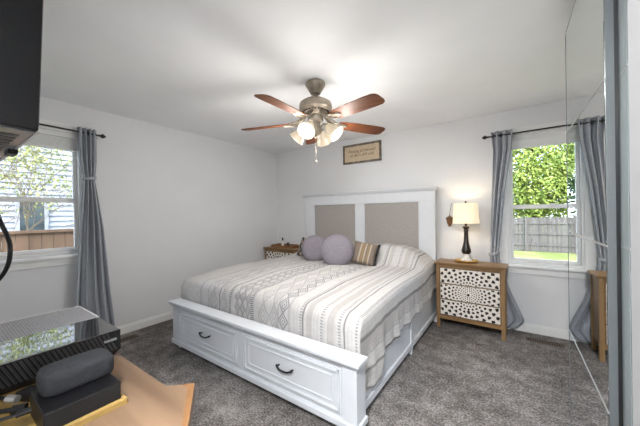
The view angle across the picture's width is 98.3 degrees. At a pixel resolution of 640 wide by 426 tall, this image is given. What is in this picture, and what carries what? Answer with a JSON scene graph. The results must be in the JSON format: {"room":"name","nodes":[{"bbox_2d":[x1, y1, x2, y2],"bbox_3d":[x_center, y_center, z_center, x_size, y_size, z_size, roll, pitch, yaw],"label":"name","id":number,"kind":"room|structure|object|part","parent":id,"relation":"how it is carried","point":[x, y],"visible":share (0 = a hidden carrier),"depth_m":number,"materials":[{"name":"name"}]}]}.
{"room":"bedroom","nodes":[
{"label":"bedroom","id":0,"kind":"room"},
{"bbox_2d":[0,96,276,326],"bbox_3d":[-2.318,0.128,3.075,0.150,2.440,5.398,-1,0,35],"label":"wall","id":1,"kind":"structure","parent":0,"point":[176,206],"depth_m":3.40,"materials":[{"name":"paint"}]},
{"bbox_2d":[0,119,91,272],"bbox_3d":[-2.690,-0.185,2.495,0.190,1.375,1.035,-1,0,35],"label":"window","id":2,"kind":"structure","parent":1,"relation":"in","point":[49,261],"depth_m":2.65,"materials":[{"name":"white paint"}]},
{"bbox_3d":[-2.725,-0.436,2.517,0.030,0.662,0.783,-1,0,35],"label":"sash","id":3,"kind":"part","parent":2,"relation":"part of","materials":[{"name":"white paint"}]},
{"bbox_3d":[-2.633,0.418,2.461,0.070,0.027,1.035,-1,0,35],"label":"sill","id":4,"kind":"part","parent":2,"relation":"part of","materials":[{"name":"white paint"}]},
{"bbox_3d":[-2.690,0.113,2.498,0.030,0.524,0.783,-1,0,35],"label":"sash","id":5,"kind":"part","parent":2,"relation":"part of","materials":[{"name":"white paint"}]},
{"bbox_2d":[24,131,77,151],"bbox_3d":[-2.675,-0.695,2.479,0.032,0.144,0.781,-1,0,35],"label":"window blind","id":6,"kind":"object","parent":2,"relation":"attached to","point":[44,139],"visible":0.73,"depth_m":2.65,"materials":[{"name":"white fabric"}]},
{"bbox_3d":[-2.674,-0.631,2.479,0.030,0.016,0.777,-1,0,35],"label":"rail","id":7,"kind":"part","parent":6,"relation":"part of","materials":[{"name":"white paint"}]},
{"bbox_3d":[-2.676,-0.755,2.479,0.032,0.024,0.781,-1,0,35],"label":"head rail","id":8,"kind":"part","parent":6,"relation":"part of","materials":[{"name":"white paint"}]},
{"bbox_2d":[39,123,105,137],"bbox_3d":[-2.606,-0.809,2.455,0.108,0.063,1.157,-1,0,35],"label":"curtain rod","id":9,"kind":"object","parent":1,"relation":"attached to","point":[98,135],"visible":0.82,"depth_m":2.66,"materials":[{"name":"black metal"}]},
{"bbox_2d":[75,127,114,325],"bbox_3d":[-2.302,0.237,2.815,0.097,2.180,0.363,-1,0,35],"label":"curtain","id":10,"kind":"object","parent":9,"relation":"hanging from","point":[93,292],"visible":0.89,"depth_m":2.80,"materials":[{"name":"grey fabric"}]},
{"bbox_2d":[117,311,172,334],"bbox_3d":[-1.885,1.294,3.533,0.014,0.095,3.868,-1,0,35],"label":"baseboard","id":11,"kind":"structure","parent":1,"relation":"attached to","point":[124,329],"depth_m":3.27,"materials":[{"name":"white paint"}]},
{"bbox_2d":[40,0,574,152],"bbox_3d":[-0.392,-1.178,1.723,4.886,0.120,5.398,-1,0,35],"label":"ceiling","id":12,"kind":"structure","parent":0,"point":[198,67],"depth_m":2.01,"materials":[{"name":"paint"}]},
{"bbox_2d":[241,79,384,162],"bbox_3d":[-0.052,-0.774,2.333,1.324,0.696,1.287,-1,0,35],"label":"ceiling fan","id":13,"kind":"object","parent":12,"relation":"hanging from","point":[315,107],"visible":1,"depth_m":2.29,"materials":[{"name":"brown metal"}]},
{"bbox_3d":[-0.473,-0.770,2.480,0.475,0.040,0.140,-1,0,13],"label":"blade","id":14,"kind":"part","parent":13,"relation":"part of","materials":[{"name":"brown wood"}]},
{"bbox_3d":[-0.266,-0.773,1.990,0.149,0.040,0.479,-1,0,35],"label":"blade","id":15,"kind":"part","parent":13,"relation":"part of","materials":[{"name":"brown wood"}]},
{"bbox_3d":[-0.187,-0.678,2.434,0.154,0.153,0.142,-1,0,35],"label":"lamp shade","id":16,"kind":"part","parent":13,"relation":"part of","materials":[{"name":"white glass"}]},
{"bbox_3d":[-0.093,-0.679,2.223,0.142,0.153,0.154,-1,0,35],"label":"lamp shade","id":17,"kind":"part","parent":13,"relation":"part of","materials":[{"name":"white glass"}]},
{"bbox_3d":[-0.088,-0.700,2.244,0.055,0.075,0.077,-1,0,35],"label":"bulb","id":18,"kind":"part","parent":13,"relation":"part of","materials":[{"name":"white glass"}]},
{"bbox_3d":[-0.071,-0.776,2.824,0.140,0.040,0.475,-1,0,-5],"label":"blade","id":19,"kind":"part","parent":13,"relation":"part of","materials":[{"name":"brown wood"}]},
{"bbox_3d":[0.024,-0.681,2.528,0.142,0.153,0.154,-1,0,35],"label":"lamp shade","id":20,"kind":"part","parent":13,"relation":"part of","materials":[{"name":"white glass"}]},
{"bbox_3d":[0.118,-0.682,2.317,0.154,0.153,0.142,-1,0,35],"label":"lamp shade","id":21,"kind":"part","parent":13,"relation":"part of","materials":[{"name":"white glass"}]},
{"bbox_3d":[0.256,-0.780,2.033,0.140,0.040,0.475,-1,0,-41],"label":"blade","id":22,"kind":"part","parent":13,"relation":"part of","materials":[{"name":"brown wood"}]},
{"bbox_3d":[0.379,-0.782,2.547,0.475,0.040,0.140,-1,0,-23],"label":"blade","id":23,"kind":"part","parent":13,"relation":"part of","materials":[{"name":"brown wood"}]},
{"bbox_2d":[117,318,569,425],"bbox_3d":[-0.358,1.382,1.723,4.886,0.120,5.398,-1,0,35],"label":"floor","id":24,"kind":"structure","parent":0,"point":[457,373],"depth_m":2.14,"materials":[{"name":"grey carpet"}]},
{"bbox_2d":[121,334,139,342],"bbox_3d":[-2.076,1.341,2.943,0.090,0.007,0.260,-1,0,35],"label":"floor vent","id":25,"kind":"object","parent":24,"relation":"in","point":[135,335],"visible":0.7,"depth_m":2.97,"materials":[{"name":"brown metal"}]},
{"bbox_2d":[82,352,194,425],"bbox_3d":[-0.581,0.851,0.558,0.734,0.948,0.439,-1,0,35],"label":"table","id":26,"kind":"object","parent":24,"relation":"on","point":[151,402],"visible":0.35,"depth_m":0.55,"materials":[{"name":"brown wood"}]},
{"bbox_2d":[0,395,20,403],"bbox_3d":[-0.667,0.350,0.493,0.239,0.038,0.018,-1,0,-5],"label":"cable","id":27,"kind":"object","parent":26,"relation":"on","point":[11,399],"visible":1,"depth_m":0.50,"materials":[{"name":"white plastic"}]},
{"bbox_2d":[0,403,28,414],"bbox_3d":[-0.623,0.352,0.448,0.228,0.038,0.016,-1,0,-19],"label":"cable","id":28,"kind":"object","parent":26,"relation":"on","point":[17,407],"visible":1,"depth_m":0.48,"materials":[{"name":"black plastic"}]},
{"bbox_3d":[-0.629,0.353,0.445,0.214,0.036,0.014,-1,0,-18],"label":"cord","id":29,"kind":"part","parent":28,"relation":"part of","materials":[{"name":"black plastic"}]},
{"bbox_2d":[0,406,30,421],"bbox_3d":[-0.549,0.355,0.387,0.048,0.036,0.213,-1,0,15],"label":"cable","id":30,"kind":"object","parent":26,"relation":"on","point":[25,411],"visible":1,"depth_m":0.47,"materials":[{"name":"black plastic"}]},
{"bbox_3d":[-0.553,0.356,0.381,0.044,0.035,0.199,-1,0,13],"label":"cord","id":31,"kind":"part","parent":30,"relation":"part of","materials":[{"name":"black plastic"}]},
{"bbox_2d":[0,306,120,395],"bbox_3d":[-0.736,0.342,0.708,0.338,0.074,0.274,-1,0,35],"label":"game console","id":32,"kind":"object","parent":26,"relation":"on","point":[27,344],"visible":0.78,"depth_m":0.68,"materials":[{"name":"black plastic"}]},
{"bbox_2d":[0,334,116,388],"bbox_3d":[-0.601,0.330,0.613,0.003,0.046,0.260,-1,0,35],"label":"vent","id":33,"kind":"object","parent":32,"relation":"attached to","point":[21,371],"depth_m":0.60,"materials":[{"name":"plastic"}]},
{"bbox_2d":[0,383,127,425],"bbox_3d":[-0.545,0.370,0.519,0.240,0.012,0.234,-1,0,35],"label":"tray","id":34,"kind":"object","parent":26,"relation":"on","point":[26,420],"visible":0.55,"depth_m":0.51,"materials":[{"name":"wood"}]},
{"bbox_2d":[15,385,36,401],"bbox_3d":[-0.570,0.363,0.558,0.070,0.018,0.028,-1,0,6],"label":"power adapter","id":35,"kind":"object","parent":34,"relation":"on","point":[25,393],"visible":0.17,"depth_m":0.55,"materials":[{"name":"black plastic"}]},
{"bbox_2d":[30,373,120,425],"bbox_3d":[-0.465,0.351,0.529,0.102,0.040,0.110,-1,0,35],"label":"media box","id":36,"kind":"object","parent":34,"relation":"on","point":[62,409],"visible":0.8,"depth_m":0.50,"materials":[{"name":"black plastic"}]},
{"bbox_2d":[35,348,113,397],"bbox_3d":[-0.481,0.311,0.549,0.072,0.046,0.112,-1,0,35],"label":"speaker","id":37,"kind":"object","parent":36,"relation":"on","point":[59,377],"visible":1,"depth_m":0.53},
{"bbox_2d":[263,246,298,258],"bbox_3d":[-0.610,0.953,4.707,0.696,0.745,0.310,-1,0,35],"label":"nightstand","id":38,"kind":"object","parent":24,"relation":"on","point":[270,252],"visible":0.14,"depth_m":4.63,"materials":[{"name":"brown wood"}]},
{"bbox_3d":[-0.606,0.911,4.713,0.644,0.618,0.253,-1,0,35],"label":"frame","id":39,"kind":"part","parent":38,"relation":"part of","materials":[{"name":"brown wood"}]},
{"bbox_2d":[271,243,298,248],"bbox_3d":[-0.603,0.554,4.743,0.480,0.052,0.180,-1,0,35],"label":"wooden tray","id":40,"kind":"object","parent":38,"relation":"on","point":[291,246],"visible":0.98,"depth_m":4.69,"materials":[{"name":"brown wood"}]},
{"bbox_2d":[168,186,438,425],"bbox_3d":[-0.011,0.503,3.098,2.161,1.628,2.308,-1,0,35],"label":"bed","id":41,"kind":"object","parent":24,"relation":"on","point":[327,381],"visible":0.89,"depth_m":2.30,"materials":[{"name":"white paint"}]},
{"bbox_3d":[-0.993,1.076,2.452,0.866,0.275,0.054,-1,0,35],"label":"drawer","id":42,"kind":"part","parent":41,"relation":"part of","materials":[{"name":"white paint"}]},
{"bbox_3d":[-0.601,1.063,2.205,2.110,0.413,0.154,-1,0,35],"label":"footboard","id":43,"kind":"part","parent":41,"relation":"part of","materials":[{"name":"white paint"}]},
{"bbox_3d":[-0.244,1.058,1.881,0.150,0.031,0.041,-1,0,35],"label":"handle","id":44,"kind":"part","parent":41,"relation":"part of","materials":[{"name":"black metal"}]},
{"bbox_3d":[-0.224,1.065,1.910,0.883,0.275,0.054,-1,0,35],"label":"drawer","id":45,"kind":"part","parent":41,"relation":"part of","materials":[{"name":"white paint"}]},
{"bbox_2d":[181,243,435,390],"bbox_3d":[0.010,0.774,3.126,2.095,0.753,2.078,-1,0,35],"label":"bedspread","id":46,"kind":"object","parent":41,"relation":"on","point":[359,308],"visible":0.82,"depth_m":2.34,"materials":[{"name":"white fabric"}]},
{"bbox_2d":[296,237,305,255],"bbox_3d":[-0.145,0.494,3.931,0.393,0.303,0.174,-1,0,28],"label":"square cushion","id":47,"kind":"object","parent":46,"relation":"on","point":[299,252],"visible":0.16,"depth_m":3.94,"materials":[{"name":"fabric"}]},
{"bbox_2d":[301,235,324,260],"bbox_3d":[-0.064,0.456,3.619,0.356,0.341,0.185,-1,0,-7],"label":"round cushion","id":48,"kind":"object","parent":46,"relation":"on","point":[311,246],"visible":0.77,"depth_m":3.56,"materials":[{"name":"purple fabric"}]},
{"bbox_2d":[320,234,353,264],"bbox_3d":[0.199,0.434,3.253,0.390,0.382,0.193,-1,0,18],"label":"round cushion","id":49,"kind":"object","parent":46,"relation":"on","point":[336,249],"visible":0.94,"depth_m":3.19,"materials":[{"name":"purple fabric"}]},
{"bbox_2d":[350,241,380,265],"bbox_3d":[0.531,0.473,3.255,0.346,0.292,0.176,-1,0,26],"label":"square cushion","id":50,"kind":"object","parent":46,"relation":"on","point":[364,253],"visible":0.98,"depth_m":3.21,"materials":[{"name":"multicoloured fabric"}]},
{"bbox_3d":[0.232,0.237,4.282,0.749,0.753,0.038,-1,0,35],"label":"upholstered panel","id":51,"kind":"part","parent":41,"relation":"part of","materials":[{"name":"beige fabric"}]},
{"bbox_3d":[0.602,0.465,4.010,2.113,1.568,0.111,-1,0,35],"label":"headboard","id":52,"kind":"part","parent":41,"relation":"part of","materials":[{"name":"white paint"}]},
{"bbox_3d":[0.965,0.228,3.766,0.766,0.753,0.038,-1,0,35],"label":"upholstered panel","id":53,"kind":"part","parent":41,"relation":"part of","materials":[{"name":"beige fabric"}]},
{"bbox_3d":[0.818,1.114,2.555,0.042,0.385,2.100,-1,0,35],"label":"rail","id":54,"kind":"part","parent":41,"relation":"part of","materials":[{"name":"white paint"}]},
{"bbox_2d":[434,258,507,340],"bbox_3d":[1.679,0.922,3.089,0.696,0.745,0.310,-1,0,37],"label":"nightstand","id":55,"kind":"object","parent":24,"relation":"on","point":[471,293],"visible":1,"depth_m":2.98,"materials":[{"name":"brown wood"}]},
{"bbox_3d":[1.366,0.938,3.191,0.035,0.723,0.035,-1,0,37],"label":"leg","id":56,"kind":"part","parent":55,"relation":"part of","materials":[{"name":"brown wood"}]},
{"bbox_2d":[454,258,478,262],"bbox_3d":[1.662,0.534,3.143,0.260,0.032,0.208,-1,0,35],"label":"decorative dish","id":57,"kind":"object","parent":55,"relation":"on","point":[456,259],"visible":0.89,"depth_m":3.08,"materials":[{"name":"gold metal"}]},
{"bbox_2d":[453,201,479,260],"bbox_3d":[1.658,0.196,3.143,0.274,0.680,0.274,-1,0,35],"label":"table lamp","id":58,"kind":"object","parent":57,"relation":"on","point":[465,213],"visible":0.96,"depth_m":3.06,"materials":[{"name":"beige fabric"}]},
{"bbox_3d":[1.655,-0.001,3.143,0.274,0.225,0.274,-1,0,35],"label":"lamp shade","id":59,"kind":"part","parent":58,"relation":"part of","materials":[{"name":"beige fabric"}]},
{"bbox_3d":[1.613,0.700,3.003,0.586,0.172,0.024,-1,0,37],"label":"drawer","id":60,"kind":"part","parent":55,"relation":"part of","materials":[{"name":"white wood"}]},
{"bbox_3d":[1.615,0.877,3.003,0.586,0.172,0.024,-1,0,37],"label":"drawer","id":61,"kind":"part","parent":55,"relation":"part of","materials":[{"name":"white wood"}]},
{"bbox_3d":[1.617,1.055,3.003,0.586,0.172,0.024,-1,0,37],"label":"drawer","id":62,"kind":"part","parent":55,"relation":"part of","materials":[{"name":"white wood"}]},
{"bbox_3d":[1.868,0.931,2.819,0.035,0.723,0.035,-1,0,37],"label":"leg","id":63,"kind":"part","parent":55,"relation":"part of","materials":[{"name":"brown wood"}]},
{"bbox_3d":[2.011,0.929,3.011,0.035,0.723,0.035,-1,0,37],"label":"leg","id":64,"kind":"part","parent":55,"relation":"part of","materials":[{"name":"brown wood"}]},
{"bbox_2d":[526,337,564,347],"bbox_3d":[2.237,1.284,2.761,0.300,0.007,0.090,-1,0,36],"label":"floor vent","id":65,"kind":"object","parent":24,"relation":"in","point":[527,338],"visible":1,"depth_m":2.75,"materials":[{"name":"brown metal"}]},
{"bbox_2d":[565,0,632,425],"bbox_3d":[1.256,0.114,0.730,0.691,2.372,1.750,-1,0,35],"label":"wardrobe","id":66,"kind":"object","parent":24,"relation":"on","point":[596,36],"visible":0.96,"depth_m":1.05,"materials":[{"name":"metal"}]},
{"bbox_3d":[1.472,0.108,1.643,0.004,2.340,0.003,-1,0,35],"label":"edge trim","id":67,"kind":"part","parent":66,"relation":"part of","materials":[{"name":"grey metal"}]},
{"bbox_3d":[1.228,-0.767,1.306,0.004,0.578,0.817,-1,0,35],"label":"mirror panel","id":68,"kind":"part","parent":66,"relation":"part of","materials":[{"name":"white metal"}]},
{"bbox_3d":[1.236,-0.182,1.306,0.004,0.578,0.817,-1,0,35],"label":"mirror panel","id":69,"kind":"part","parent":66,"relation":"part of","materials":[{"name":"white"}]},
{"bbox_3d":[1.244,0.403,1.306,0.004,0.578,0.817,-1,0,35],"label":"mirror panel","id":70,"kind":"part","parent":66,"relation":"part of","materials":[{"name":"white metal"}]},
{"bbox_3d":[1.252,0.988,1.306,0.004,0.578,0.817,-1,0,35],"label":"mirror panel","id":71,"kind":"part","parent":66,"relation":"part of","materials":[{"name":"white"}]},
{"bbox_3d":[1.249,0.111,1.299,0.022,2.340,0.823,-1,0,35],"label":"door","id":72,"kind":"part","parent":66,"relation":"part of","materials":[{"name":"grey metal"}]},
{"bbox_3d":[0.754,-0.760,0.560,0.004,0.578,0.784,-1,0,35],"label":"mirror panel","id":73,"kind":"part","parent":66,"relation":"part of","materials":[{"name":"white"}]},
{"bbox_3d":[0.762,-0.176,0.560,0.004,0.578,0.784,-1,0,35],"label":"mirror panel","id":74,"kind":"part","parent":66,"relation":"part of","materials":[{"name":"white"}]},
{"bbox_3d":[0.769,0.409,0.560,0.004,0.578,0.784,-1,0,35],"label":"mirror panel","id":75,"kind":"part","parent":66,"relation":"part of","materials":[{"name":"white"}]},
{"bbox_2d":[276,100,568,329],"bbox_3d":[1.185,0.081,3.834,4.736,2.440,0.150,-1,0,35],"label":"wall","id":76,"kind":"structure","parent":0,"point":[454,157],"depth_m":3.48,"materials":[{"name":"paint"}]},
{"bbox_2d":[343,140,381,164],"bbox_3d":[0.616,-0.899,4.116,0.624,0.290,0.022,-1,0,35],"label":"wall sign","id":77,"kind":"object","parent":76,"relation":"attached to","point":[371,151],"visible":1,"depth_m":4.10,"materials":[{"name":"brown wood"}]},
{"bbox_2d":[446,204,452,226],"bbox_3d":[1.600,0.024,3.419,0.090,0.283,0.090,-1,0,35],"label":"hanging ornament","id":78,"kind":"object","parent":76,"relation":"hanging from","point":[449,218],"visible":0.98,"depth_m":3.40,"materials":[{"name":"brown wood"}]},
{"bbox_2d":[482,125,565,139],"bbox_3d":[2.388,-0.875,2.831,1.267,0.057,0.108,-1,0,35],"label":"curtain rod","id":79,"kind":"object","parent":76,"relation":"attached to","point":[499,135],"visible":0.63,"depth_m":2.94,"materials":[{"name":"black metal"}]},
{"bbox_2d":[489,129,523,329],"bbox_3d":[2.038,0.173,3.052,0.317,2.177,0.075,-1,0,39],"label":"curtain","id":80,"kind":"object","parent":79,"relation":"hanging from","point":[502,146],"visible":0.72,"depth_m":3.07,"materials":[{"name":"grey fabric"}]},
{"bbox_2d":[499,121,567,277],"bbox_3d":[2.454,-0.143,2.912,1.005,1.595,0.190,-1,0,35],"label":"window","id":81,"kind":"structure","parent":76,"relation":"in","point":[506,255],"depth_m":3.03,"materials":[{"name":"white paint"}]},
{"bbox_3d":[2.472,-0.445,2.943,0.753,0.780,0.030,-1,0,35],"label":"sash","id":82,"kind":"part","parent":81,"relation":"part of","materials":[{"name":"white paint"}]},
{"bbox_3d":[2.429,0.572,2.863,1.005,0.027,0.070,-1,0,35],"label":"sill","id":83,"kind":"part","parent":81,"relation":"part of","materials":[{"name":"white paint"}]},
{"bbox_2d":[511,131,565,149],"bbox_3d":[2.431,-0.775,2.890,0.751,0.120,0.032,-1,0,35],"label":"window blind","id":84,"kind":"object","parent":81,"relation":"attached to","point":[558,138],"visible":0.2,"depth_m":2.94,"materials":[{"name":"white fabric"}]},
{"bbox_3d":[2.431,-0.723,2.890,0.747,0.016,0.030,-1,0,35],"label":"rail","id":85,"kind":"part","parent":84,"relation":"part of","materials":[{"name":"white paint"}]},
{"bbox_3d":[2.430,-0.822,2.890,0.751,0.024,0.032,-1,0,35],"label":"head rail","id":86,"kind":"part","parent":84,"relation":"part of","materials":[{"name":"white paint"}]},
{"bbox_3d":[2.462,0.214,2.916,0.753,0.626,0.030,-1,0,35],"label":"sash","id":87,"kind":"part","parent":81,"relation":"part of","materials":[{"name":"white paint"}]},
{"bbox_2d":[508,323,568,339],"bbox_3d":[1.098,1.255,3.805,4.572,0.095,0.014,-1,0,35],"label":"baseboard","id":88,"kind":"structure","parent":76,"relation":"attached to","point":[526,327],"depth_m":2.92,"materials":[{"name":"white paint"}]},
{"bbox_2d":[627,0,639,425],"bbox_3d":[0.649,0.088,-0.031,0.901,2.440,0.150,-1,0,35],"label":"wall","id":89,"kind":"structure","parent":0,"point":[633,6],"depth_m":0.27,"materials":[{"name":"paint"}]},
{"label":"outside","id":90,"kind":"structure","parent":0,"visible":0},
{"bbox_2d":[514,224,567,260],"bbox_3d":[11.451,1.966,16.416,60.000,0.200,80.000,-1,0,35],"label":"lawn","id":91,"kind":"structure","parent":90,"point":[559,255],"depth_m":12.63,"materials":[{"name":"green plant"}]},
{"bbox_2d":[0,145,73,249],"bbox_3d":[-9.087,-1.013,7.533,5.900,6.300,10.800,-1,0,35],"label":"house","id":92,"kind":"structure","parent":91,"relation":"on","point":[61,219],"depth_m":6.63,"materials":[{"name":"white"}]},
{"bbox_3d":[-6.769,0.266,6.510,0.045,1.080,0.410,-1,0,35],"label":"glass pane","id":93,"kind":"part","parent":92,"relation":"part of","materials":[{"name":"clear glass"}]},
{"bbox_2d":[0,145,73,242],"bbox_3d":[-5.559,-0.571,5.464,2.390,5.329,5.106,-1,0,35],"label":"tree","id":94,"kind":"object","parent":91,"relation":"on","point":[5,176],"visible":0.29,"depth_m":5.14,"materials":[{"name":"green plant"}]},
{"bbox_2d":[0,229,73,252],"bbox_3d":[-4.691,1.177,4.494,0.160,1.805,7.001,-1,0,36],"label":"wooden fence","id":95,"kind":"object","parent":91,"relation":"on","point":[25,240],"visible":0.06,"depth_m":4.54,"materials":[{"name":"brown wood"}]},
{"bbox_2d":[509,144,567,242],"bbox_3d":[12.690,-3.197,16.566,7.170,10.105,8.291,-1,0,-34],"label":"tree","id":96,"kind":"object","parent":91,"relation":"on","point":[551,187],"visible":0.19,"depth_m":14.90,"materials":[{"name":"green plant"}]},
{"bbox_2d":[510,216,567,252],"bbox_3d":[9.812,1.023,14.077,18.000,1.730,0.122,-1,0,35],"label":"wooden fence","id":97,"kind":"object","parent":91,"relation":"on","point":[546,234],"visible":0.22,"depth_m":13.46,"materials":[{"name":"grey wood"}]},
{"bbox_3d":[10.262,1.017,13.762,0.120,1.730,0.120,-1,0,35],"label":"post","id":98,"kind":"part","parent":97,"relation":"part of","materials":[{"name":"grey wood"}]},
{"bbox_3d":[9.821,1.008,14.091,18.000,1.150,0.036,-1,0,35],"label":"rail","id":99,"kind":"part","parent":97,"relation":"part of","materials":[{"name":"grey wood"}]},
{"bbox_3d":[-1.715,0.120,0.987,3.226,2.440,0.100,-1,0,35],"label":"wall","id":100,"kind":"structure","parent":0,"visible":0},
{"bbox_2d":[0,0,43,161],"bbox_3d":[-1.442,-0.561,1.089,1.001,0.625,0.349,-1,0,35],"label":"television","id":101,"kind":"object","parent":100,"relation":"attached to","point":[21,21],"visible":1,"depth_m":0.90,"materials":[{"name":"black plastic"}]},
{"bbox_2d":[0,215,12,280],"bbox_3d":[-0.966,0.034,0.728,0.428,0.616,0.160,-1,0,35],"label":"cable","id":102,"kind":"object","parent":101,"relation":"hanging from","point":[2,225],"visible":1,"depth_m":0.67,"materials":[{"name":"black plastic"}]},
{"bbox_3d":[-1.351,-0.272,1.215,1.001,0.007,0.008,-1,-2,35],"label":"trim","id":103,"kind":"part","parent":101,"relation":"part of","materials":[{"name":"black plastic"}]}
]}

